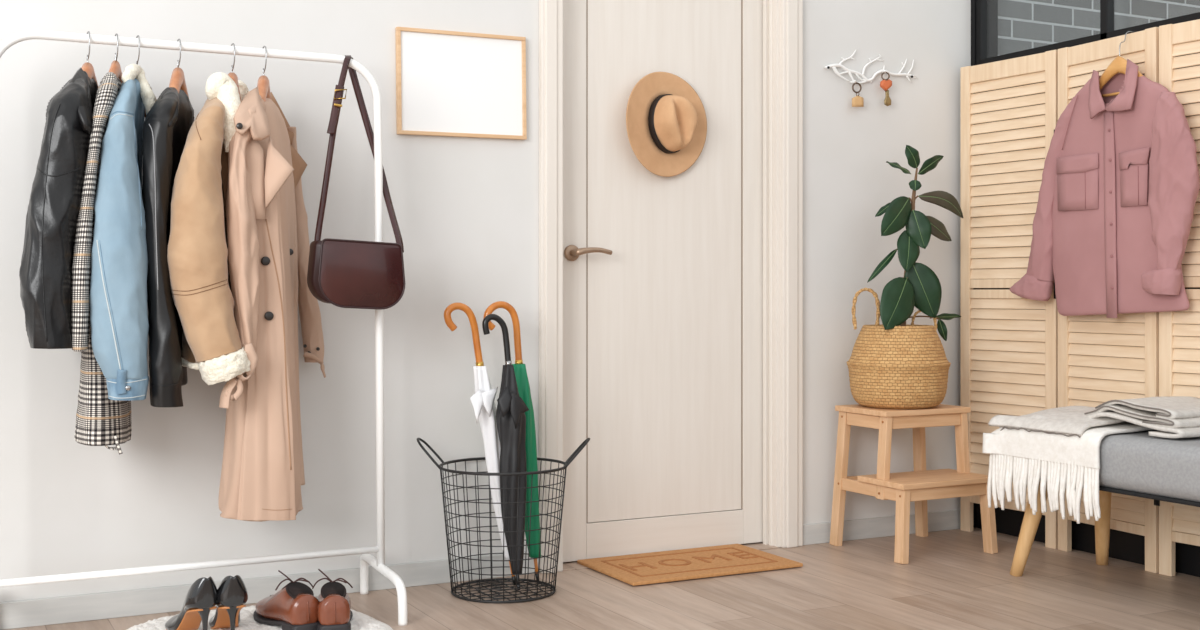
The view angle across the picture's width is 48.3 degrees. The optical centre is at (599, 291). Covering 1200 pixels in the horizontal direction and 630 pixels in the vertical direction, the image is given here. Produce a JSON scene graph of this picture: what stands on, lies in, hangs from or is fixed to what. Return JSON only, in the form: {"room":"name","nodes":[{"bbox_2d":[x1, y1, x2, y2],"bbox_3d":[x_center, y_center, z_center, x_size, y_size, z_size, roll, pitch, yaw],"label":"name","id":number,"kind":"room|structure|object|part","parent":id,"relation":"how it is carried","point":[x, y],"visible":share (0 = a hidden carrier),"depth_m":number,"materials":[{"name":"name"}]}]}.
{"room":"entrance hallway","nodes":[
{"label":"entrance hallway","id":0,"kind":"room"},
{"bbox_2d":[0,0,970,601],"bbox_3d":[-1.333,-0.545,3.700,6.010,2.960,0.200,0,0,-27],"label":"wall","id":1,"kind":"structure","parent":0,"point":[466,209],"depth_m":3.95,"materials":[{"name":"paint"}]},
{"bbox_2d":[395,27,526,139],"bbox_3d":[-0.416,-0.627,4.047,0.418,0.321,0.019,0,0,-27],"label":"picture frame","id":2,"kind":"object","parent":1,"relation":"attached to","point":[449,83],"visible":1,"depth_m":4.04,"materials":[{"name":"brown wood"}]},
{"bbox_2d":[0,509,959,629],"bbox_3d":[-1.290,0.840,3.603,6.000,0.070,0.012,0,0,-27],"label":"baseboard","id":3,"kind":"structure","parent":1,"relation":"attached to","point":[135,602],"depth_m":3.83,"materials":[{"name":"paint"}]},
{"bbox_2d":[539,0,562,573],"bbox_3d":[-0.180,-0.210,4.233,0.075,2.170,0.155,0,0,-27],"label":"trim","id":4,"kind":"structure","parent":1,"relation":"attached to","point":[550,11],"depth_m":4.16,"materials":[{"name":"white wood"}]},
{"bbox_2d":[563,0,762,561],"bbox_3d":[0.213,-0.174,4.448,0.814,2.082,0.106,0,0,-27],"label":"door","id":5,"kind":"structure","parent":1,"relation":"in","point":[663,276],"depth_m":4.46,"materials":[{"name":"white wood"}]},
{"bbox_3d":[-0.090,-0.125,4.298,0.052,0.052,0.012,0,0,-27],"label":"handle","id":6,"kind":"part","parent":5,"relation":"part of","materials":[{"name":"brown metal"}]},
{"bbox_3d":[-0.028,-0.129,4.295,0.131,0.028,0.055,0,0,-27],"label":"lever","id":7,"kind":"part","parent":5,"relation":"part of","materials":[{"name":"brown metal"}]},
{"bbox_3d":[0.216,-0.174,4.486,0.604,2.082,0.042,0,0,-27],"label":"rail","id":8,"kind":"part","parent":5,"relation":"part of","materials":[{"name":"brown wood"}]},
{"bbox_2d":[626,72,706,176],"bbox_3d":[0.240,-0.555,4.394,0.334,0.348,0.112,0,0,-35],"label":"hat","id":9,"kind":"object","parent":5,"relation":"hanging from","point":[666,120],"visible":1,"depth_m":4.39,"materials":[{"name":"beige fabric"}]},
{"bbox_3d":[0.248,-0.557,4.400,0.146,0.188,0.109,0,0,-33],"label":"crown","id":10,"kind":"part","parent":9,"relation":"part of","materials":[{"name":"beige fabric"}]},
{"bbox_2d":[563,542,778,570],"bbox_3d":[0.215,0.874,4.450,0.820,0.003,0.150,0,0,-27],"label":"trim","id":11,"kind":"structure","parent":1,"relation":"attached to","point":[573,565],"depth_m":4.33,"materials":[{"name":"laminate"}]},
{"bbox_2d":[762,0,802,547],"bbox_3d":[0.608,-0.210,4.627,0.174,2.170,0.082,0,0,33],"label":"trim","id":12,"kind":"structure","parent":1,"relation":"attached to","point":[782,19],"depth_m":4.58,"materials":[{"name":"white wood"}]},
{"bbox_2d":[824,49,916,83],"bbox_3d":[0.972,-0.794,4.743,0.411,0.124,0.041,0,0,-27],"label":"hook rail","id":13,"kind":"object","parent":1,"relation":"attached to","point":[833,66],"visible":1,"depth_m":4.74,"materials":[{"name":"white metal"}]},
{"bbox_2d":[852,82,863,106],"bbox_3d":[0.906,-0.694,4.705,0.047,0.088,0.015,0,0,-27],"label":"keychain","id":14,"kind":"object","parent":13,"relation":"hanging from","point":[857,101],"visible":1,"depth_m":4.70,"materials":[{"name":"brown"}]},
{"bbox_2d":[880,72,891,105],"bbox_3d":[1.019,-0.722,4.758,0.048,0.121,0.016,0,0,-27],"label":"keychain","id":15,"kind":"object","parent":13,"relation":"hanging from","point":[885,85],"visible":1,"depth_m":4.76,"materials":[{"name":"brown"}]},
{"bbox_2d":[971,0,1199,576],"bbox_3d":[2.151,-0.575,3.579,0.091,2.900,3.200,0,0,-27],"label":"window","id":16,"kind":"structure","parent":1,"relation":"in","point":[1125,546],"depth_m":4.55,"materials":[{"name":"black glass"}]},
{"bbox_3d":[2.142,-0.035,3.552,0.014,1.600,3.160,0,0,-27],"label":"panel","id":17,"kind":"part","parent":16,"relation":"part of","materials":[{"name":"beige wood"}]},
{"bbox_2d":[5,528,1199,629],"bbox_3d":[1.300,0.905,1.298,11.500,0.060,6.520,0,0,-27],"label":"floor","id":18,"kind":"structure","parent":0,"point":[949,581],"depth_m":3.79,"materials":[{"name":"laminate"}]},
{"bbox_2d":[0,30,407,625],"bbox_3d":[-1.039,0.113,3.475,1.028,1.524,0.424,0,0,-27],"label":"clothes rack","id":19,"kind":"object","parent":18,"relation":"on","point":[366,558],"visible":1,"depth_m":3.60,"materials":[{"name":"white metal"}]},
{"bbox_2d":[81,31,98,87],"bbox_3d":[-1.286,-0.536,3.368,0.037,0.241,0.320,0,0,-7],"label":"hanger","id":20,"kind":"object","parent":19,"relation":"hanging from","point":[87,66],"visible":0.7,"depth_m":3.35,"materials":[{"name":"brown wood"}]},
{"bbox_2d":[19,68,97,348],"bbox_3d":[-1.323,-0.212,3.294,0.166,0.691,0.432,0,0,-18],"label":"leather jacket","id":21,"kind":"object","parent":20,"relation":"hanging from","point":[45,273],"visible":0.92,"depth_m":3.10,"materials":[{"name":"black leather"}]},
{"bbox_2d":[109,33,122,82],"bbox_3d":[-1.226,-0.541,3.398,0.032,0.231,0.320,0,0,-7],"label":"hanger","id":22,"kind":"object","parent":19,"relation":"hanging from","point":[115,67],"visible":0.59,"depth_m":3.38,"materials":[{"name":"brown wood"}]},
{"bbox_2d":[71,72,131,454],"bbox_3d":[-1.244,-0.072,3.336,0.127,0.946,0.419,0,0,-13],"label":"coat","id":23,"kind":"object","parent":22,"relation":"hanging from","point":[100,420],"visible":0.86,"depth_m":3.19,"materials":[{"name":"fabric"}]},
{"bbox_2d":[89,64,156,400],"bbox_3d":[-1.168,-0.159,3.358,0.134,0.836,0.438,0,0,-6],"label":"denim jacket","id":24,"kind":"object","parent":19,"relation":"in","point":[119,323],"visible":0.97,"depth_m":3.16,"materials":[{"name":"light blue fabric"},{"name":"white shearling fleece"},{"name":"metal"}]},
{"bbox_2d":[136,35,145,116],"bbox_3d":[-1.179,-0.531,3.422,0.028,0.250,0.320,0,0,-7],"label":"hanger","id":25,"kind":"object","parent":19,"relation":"hanging from","point":[138,37],"visible":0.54,"depth_m":3.41,"materials":[{"name":"silver wood"}]},
{"bbox_2d":[169,39,188,97],"bbox_3d":[-1.090,-0.538,3.468,0.037,0.237,0.320,0,0,-7],"label":"hanger","id":26,"kind":"object","parent":19,"relation":"hanging from","point":[177,80],"visible":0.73,"depth_m":3.44,"materials":[{"name":"brown wood"}]},
{"bbox_2d":[142,87,193,406],"bbox_3d":[-1.097,-0.131,3.413,0.111,0.821,0.422,0,0,-14],"label":"leather jacket","id":27,"kind":"object","parent":26,"relation":"hanging from","point":[167,125],"visible":0.94,"depth_m":3.22,"materials":[{"name":"black leather"}]},
{"bbox_3d":[-1.046,0.713,3.488,0.984,0.019,0.019,0,0,-27],"label":"rail","id":28,"kind":"part","parent":19,"relation":"part of","materials":[{"name":"white metal"}]},
{"bbox_2d":[228,43,241,101],"bbox_3d":[-0.968,-0.536,3.531,0.037,0.239,0.320,0,0,-7],"label":"hanger","id":29,"kind":"object","parent":19,"relation":"hanging from","point":[233,76],"visible":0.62,"depth_m":3.52,"materials":[{"name":"brown wood"}]},
{"bbox_2d":[167,72,250,384],"bbox_3d":[-1.001,-0.172,3.439,0.199,0.801,0.467,0,0,-16],"label":"coat","id":30,"kind":"object","parent":29,"relation":"hanging from","point":[197,249],"visible":0.97,"depth_m":3.24,"materials":[{"name":"fabric"}]},
{"bbox_3d":[-1.023,0.178,3.337,0.133,0.029,0.050,0,0,35],"label":"hem trim","id":31,"kind":"part","parent":30,"relation":"part of","materials":[{"name":"white fur"}]},
{"bbox_2d":[257,46,271,101],"bbox_3d":[-0.894,-0.536,3.569,0.037,0.241,0.320,0,0,-7],"label":"hanger","id":32,"kind":"object","parent":19,"relation":"hanging from","point":[263,84],"visible":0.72,"depth_m":3.54,"materials":[{"name":"brown wood"}]},
{"bbox_2d":[218,87,325,521],"bbox_3d":[-0.890,0.021,3.552,0.240,1.139,0.556,0,0,-1],"label":"coat","id":33,"kind":"object","parent":32,"relation":"hanging from","point":[262,472],"visible":0.96,"depth_m":3.39,"materials":[{"name":"beige fabric"}]},
{"bbox_3d":[-0.847,0.099,3.402,0.148,0.973,0.040,0,0,-27],"label":"panel","id":34,"kind":"part","parent":33,"relation":"part of","materials":[{"name":"beige fabric"}]},
{"bbox_3d":[-0.848,0.070,3.679,0.076,0.921,0.066,0,0,-27],"label":"panel","id":35,"kind":"part","parent":33,"relation":"part of","materials":[{"name":"beige fabric"}]},
{"bbox_2d":[307,55,404,309],"bbox_3d":[-0.668,-0.302,3.632,0.261,0.698,0.150,0,0,-27],"label":"shoulder bag","id":36,"kind":"object","parent":19,"relation":"hanging from","point":[342,273],"visible":1,"depth_m":3.58,"materials":[{"name":"red leather"}]},
{"bbox_2d":[126,605,392,629],"bbox_3d":[-0.802,0.859,3.228,0.694,0.030,0.983,0,0,-27],"label":"rug","id":37,"kind":"object","parent":18,"relation":"on","point":[359,621],"visible":0.38,"depth_m":3.43,"materials":[{"name":"white fur"}]},
{"bbox_2d":[165,576,217,629],"bbox_3d":[-1.024,0.772,3.330,0.079,0.165,0.242,0,0,-38],"label":"shoe","id":38,"kind":"object","parent":37,"relation":"on","point":[201,597],"visible":1,"depth_m":3.24,"materials":[{"name":"black leather"}]},
{"bbox_2d":[209,575,247,629],"bbox_3d":[-0.938,0.772,3.363,0.078,0.166,0.243,0,0,-23],"label":"shoe","id":39,"kind":"object","parent":37,"relation":"on","point":[232,595],"visible":0.98,"depth_m":3.26,"materials":[{"name":"black leather"}]},
{"bbox_2d":[253,570,318,629],"bbox_3d":[-0.808,0.781,3.442,0.112,0.150,0.291,0,0,-38],"label":"shoe","id":40,"kind":"object","parent":37,"relation":"on","point":[294,606],"visible":0.99,"depth_m":3.36,"materials":[{"name":"brown leather"}]},
{"bbox_2d":[312,569,352,629],"bbox_3d":[-0.692,0.781,3.454,0.111,0.150,0.290,0,0,-14],"label":"shoe","id":41,"kind":"object","parent":37,"relation":"on","point":[334,612],"visible":0.91,"depth_m":3.33,"materials":[{"name":"brown leather"}]},
{"bbox_2d":[417,438,589,602],"bbox_3d":[-0.282,0.650,3.906,0.418,0.449,0.376,0,0,-40],"label":"wire basket","id":42,"kind":"object","parent":18,"relation":"on","point":[577,451],"visible":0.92,"depth_m":3.84,"materials":[{"name":"black metal"}]},
{"bbox_3d":[-0.496,0.468,3.906,0.078,0.086,0.112,0,0,0],"label":"handle","id":43,"kind":"part","parent":42,"relation":"part of","materials":[{"name":"black metal"}]},
{"bbox_2d":[444,302,515,584],"bbox_3d":[-0.344,0.447,3.896,0.218,0.833,0.086,0,0,-27],"label":"umbrella","id":44,"kind":"object","parent":42,"relation":"in","point":[482,401],"visible":0.79,"depth_m":3.90,"materials":[{"name":"white fabric"}]},
{"bbox_3d":[-0.396,0.129,3.893,0.123,0.197,0.024,0,0,-27],"label":"handle","id":45,"kind":"part","parent":44,"relation":"part of","materials":[{"name":"orange wood"}]},
{"bbox_2d":[482,314,528,589],"bbox_3d":[-0.267,0.463,3.865,0.099,0.801,0.120,0,0,40],"label":"umbrella","id":46,"kind":"object","parent":42,"relation":"in","point":[511,409],"visible":0.97,"depth_m":3.85,"materials":[{"name":"black fabric"}]},
{"bbox_3d":[-0.298,0.143,3.868,0.090,0.160,0.020,0,0,-27],"label":"handle","id":47,"kind":"part","parent":46,"relation":"part of","materials":[{"name":"black plastic"}]},
{"bbox_2d":[483,301,540,581],"bbox_3d":[-0.260,0.445,3.968,0.174,0.837,0.068,0,0,-27],"label":"umbrella","id":48,"kind":"object","parent":42,"relation":"in","point":[521,376],"visible":0.66,"depth_m":3.97,"materials":[{"name":"green fabric"}]},
{"bbox_3d":[-0.287,0.126,3.963,0.123,0.198,0.024,0,0,-27],"label":"handle","id":49,"kind":"part","parent":48,"relation":"part of","materials":[{"name":"orange wood"}]},
{"bbox_3d":[-0.067,0.468,3.906,0.078,0.086,0.112,0,0,0],"label":"handle","id":50,"kind":"part","parent":42,"relation":"part of","materials":[{"name":"black metal"}]},
{"bbox_2d":[577,544,802,585],"bbox_3d":[0.285,0.866,4.274,0.615,0.013,0.378,0,0,-27],"label":"doormat","id":51,"kind":"object","parent":18,"relation":"on","point":[721,560],"visible":1,"depth_m":4.23,"materials":[{"name":"wicker"}]},
{"bbox_2d":[829,404,997,563],"bbox_3d":[1.064,0.635,4.557,0.408,0.483,0.386,0,0,-27],"label":"step stool","id":52,"kind":"object","parent":18,"relation":"on","point":[920,485],"visible":0.94,"depth_m":4.48,"materials":[{"name":"brown wood"}]},
{"bbox_3d":[0.831,0.643,4.624,0.056,0.466,0.055,0,0,-27],"label":"leg","id":53,"kind":"part","parent":52,"relation":"part of","materials":[{"name":"brown wood"}]},
{"bbox_3d":[0.896,0.435,4.527,0.020,0.042,0.174,0,0,-27],"label":"rail","id":54,"kind":"part","parent":52,"relation":"part of","materials":[{"name":"brown wood"}]},
{"bbox_3d":[0.906,0.660,4.478,0.020,0.040,0.294,0,0,-27],"label":"rail","id":55,"kind":"part","parent":52,"relation":"part of","materials":[{"name":"brown wood"}]},
{"bbox_3d":[0.940,0.548,4.427,0.041,0.274,0.040,0,0,-27],"label":"leg","id":56,"kind":"part","parent":52,"relation":"part of","materials":[{"name":"brown wood"}]},
{"bbox_2d":[846,288,950,408],"bbox_3d":[1.023,0.189,4.590,0.349,0.408,0.350,0,0,27],"label":"basket","id":57,"kind":"object","parent":52,"relation":"on","point":[899,367],"visible":1,"depth_m":4.46,"materials":[{"name":"beige wicker"}]},
{"bbox_3d":[0.904,0.057,4.546,0.098,0.143,0.014,0,0,0],"label":"handle","id":58,"kind":"part","parent":57,"relation":"part of","materials":[{"name":"beige wicker"}]},
{"bbox_2d":[867,145,962,340],"bbox_3d":[1.084,-0.155,4.622,0.408,0.699,0.195,0,0,-27],"label":"rubber plant","id":59,"kind":"object","parent":57,"relation":"in","point":[920,287],"visible":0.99,"depth_m":4.57,"materials":[{"name":"green plant"}]},
{"bbox_3d":[1.061,-0.117,4.610,0.086,0.624,0.019,0,0,-27],"label":"stem","id":60,"kind":"part","parent":59,"relation":"part of","materials":[{"name":"brown"}]},
{"bbox_3d":[1.113,0.109,4.597,0.091,0.101,0.011,0,0,0],"label":"handle","id":61,"kind":"part","parent":57,"relation":"part of","materials":[{"name":"beige wicker"}]},
{"bbox_3d":[0.977,0.756,4.324,0.041,0.241,0.051,0,0,-27],"label":"leg","id":62,"kind":"part","parent":52,"relation":"part of","materials":[{"name":"brown wood"}]},
{"bbox_3d":[1.145,0.643,4.785,0.056,0.466,0.055,0,0,-27],"label":"leg","id":63,"kind":"part","parent":52,"relation":"part of","materials":[{"name":"brown wood"}]},
{"bbox_3d":[1.241,0.548,4.582,0.041,0.274,0.040,0,0,-27],"label":"leg","id":64,"kind":"part","parent":52,"relation":"part of","materials":[{"name":"brown wood"}]},
{"bbox_3d":[1.303,0.756,4.492,0.041,0.241,0.051,0,0,-27],"label":"leg","id":65,"kind":"part","parent":52,"relation":"part of","materials":[{"name":"brown wood"}]},
{"bbox_2d":[960,19,1199,575],"bbox_3d":[1.647,0.025,4.357,0.055,1.700,1.293,0,0,-28],"label":"folding screen","id":66,"kind":"object","parent":18,"relation":"on","point":[1158,336],"visible":0.48,"depth_m":4.61,"materials":[{"name":"brown wood"}]},
{"bbox_3d":[1.446,0.025,4.740,0.022,1.700,0.428,0,0,-32],"label":"panel","id":67,"kind":"part","parent":66,"relation":"part of","materials":[{"name":"brown wood"}]},
{"bbox_3d":[1.651,0.025,4.357,0.022,1.700,0.421,0,0,-24],"label":"panel","id":68,"kind":"part","parent":66,"relation":"part of","materials":[{"name":"brown wood"}]},
{"bbox_2d":[1099,31,1142,97],"bbox_3d":[1.674,-0.718,4.255,0.089,0.227,0.260,0,0,-27],"label":"hanger","id":69,"kind":"object","parent":66,"relation":"hanging from","point":[1118,65],"visible":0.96,"depth_m":4.25,"materials":[{"name":"brown wood"}]},
{"bbox_2d":[1009,59,1199,317],"bbox_3d":[1.599,-0.324,4.297,0.105,0.813,0.789,0,0,-25],"label":"shirt","id":70,"kind":"object","parent":69,"relation":"hanging from","point":[1120,187],"visible":1,"depth_m":4.22,"materials":[{"name":"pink fabric"}]},
{"bbox_3d":[1.854,0.025,3.976,0.022,1.700,0.424,0,0,-32],"label":"panel","id":71,"kind":"part","parent":66,"relation":"part of","materials":[{"name":"brown wood"}]},
{"bbox_2d":[1010,430,1199,576],"bbox_3d":[1.688,0.644,3.721,0.435,0.474,1.195,0,0,-27],"label":"bench","id":72,"kind":"object","parent":18,"relation":"on","point":[1138,464],"visible":0.49,"depth_m":3.69,"materials":[{"name":"grey fabric"}]},
{"bbox_3d":[1.327,0.718,4.114,0.129,0.324,0.056,0,0,32],"label":"leg","id":73,"kind":"part","parent":72,"relation":"part of","materials":[{"name":"brown wood"}]},
{"bbox_2d":[982,396,1199,523],"bbox_3d":[1.527,0.487,3.955,0.460,0.359,0.627,0,0,-27],"label":"throw blanket","id":74,"kind":"object","parent":72,"relation":"on","point":[1060,445],"visible":1,"depth_m":3.89,"materials":[{"name":"grey fabric"}]},
{"bbox_3d":[1.291,0.428,3.968,0.010,0.044,0.341,0,0,-27],"label":"edge trim","id":75,"kind":"part","parent":74,"relation":"part of","materials":[{"name":"grey fabric"}]},
{"bbox_3d":[1.496,0.347,3.796,0.009,0.039,0.314,0,0,-27],"label":"edge trim","id":76,"kind":"part","parent":74,"relation":"part of","materials":[{"name":"grey fabric"}]},
{"bbox_3d":[1.508,0.327,3.798,0.013,0.035,0.264,0,0,-27],"label":"edge trim","id":77,"kind":"part","parent":74,"relation":"part of","materials":[{"name":"grey fabric"}]},
{"bbox_3d":[1.598,0.718,4.250,0.055,0.326,0.143,0,0,22],"label":"leg","id":78,"kind":"part","parent":72,"relation":"part of","materials":[{"name":"brown wood"}]},
{"bbox_3d":[1.686,0.482,3.720,0.430,0.150,1.195,0,0,-27],"label":"seat","id":79,"kind":"part","parent":72,"relation":"part of","materials":[{"name":"grey fabric"}]},
{"bbox_2d":[998,0,1199,55],"bbox_3d":[3.127,-0.575,5.958,3.990,2.900,0.140,0,0,-27],"label":"brick wall","id":80,"kind":"structure","parent":0,"point":[1022,24],"depth_m":5.20,"materials":[{"name":"grey brick"}]}
]}

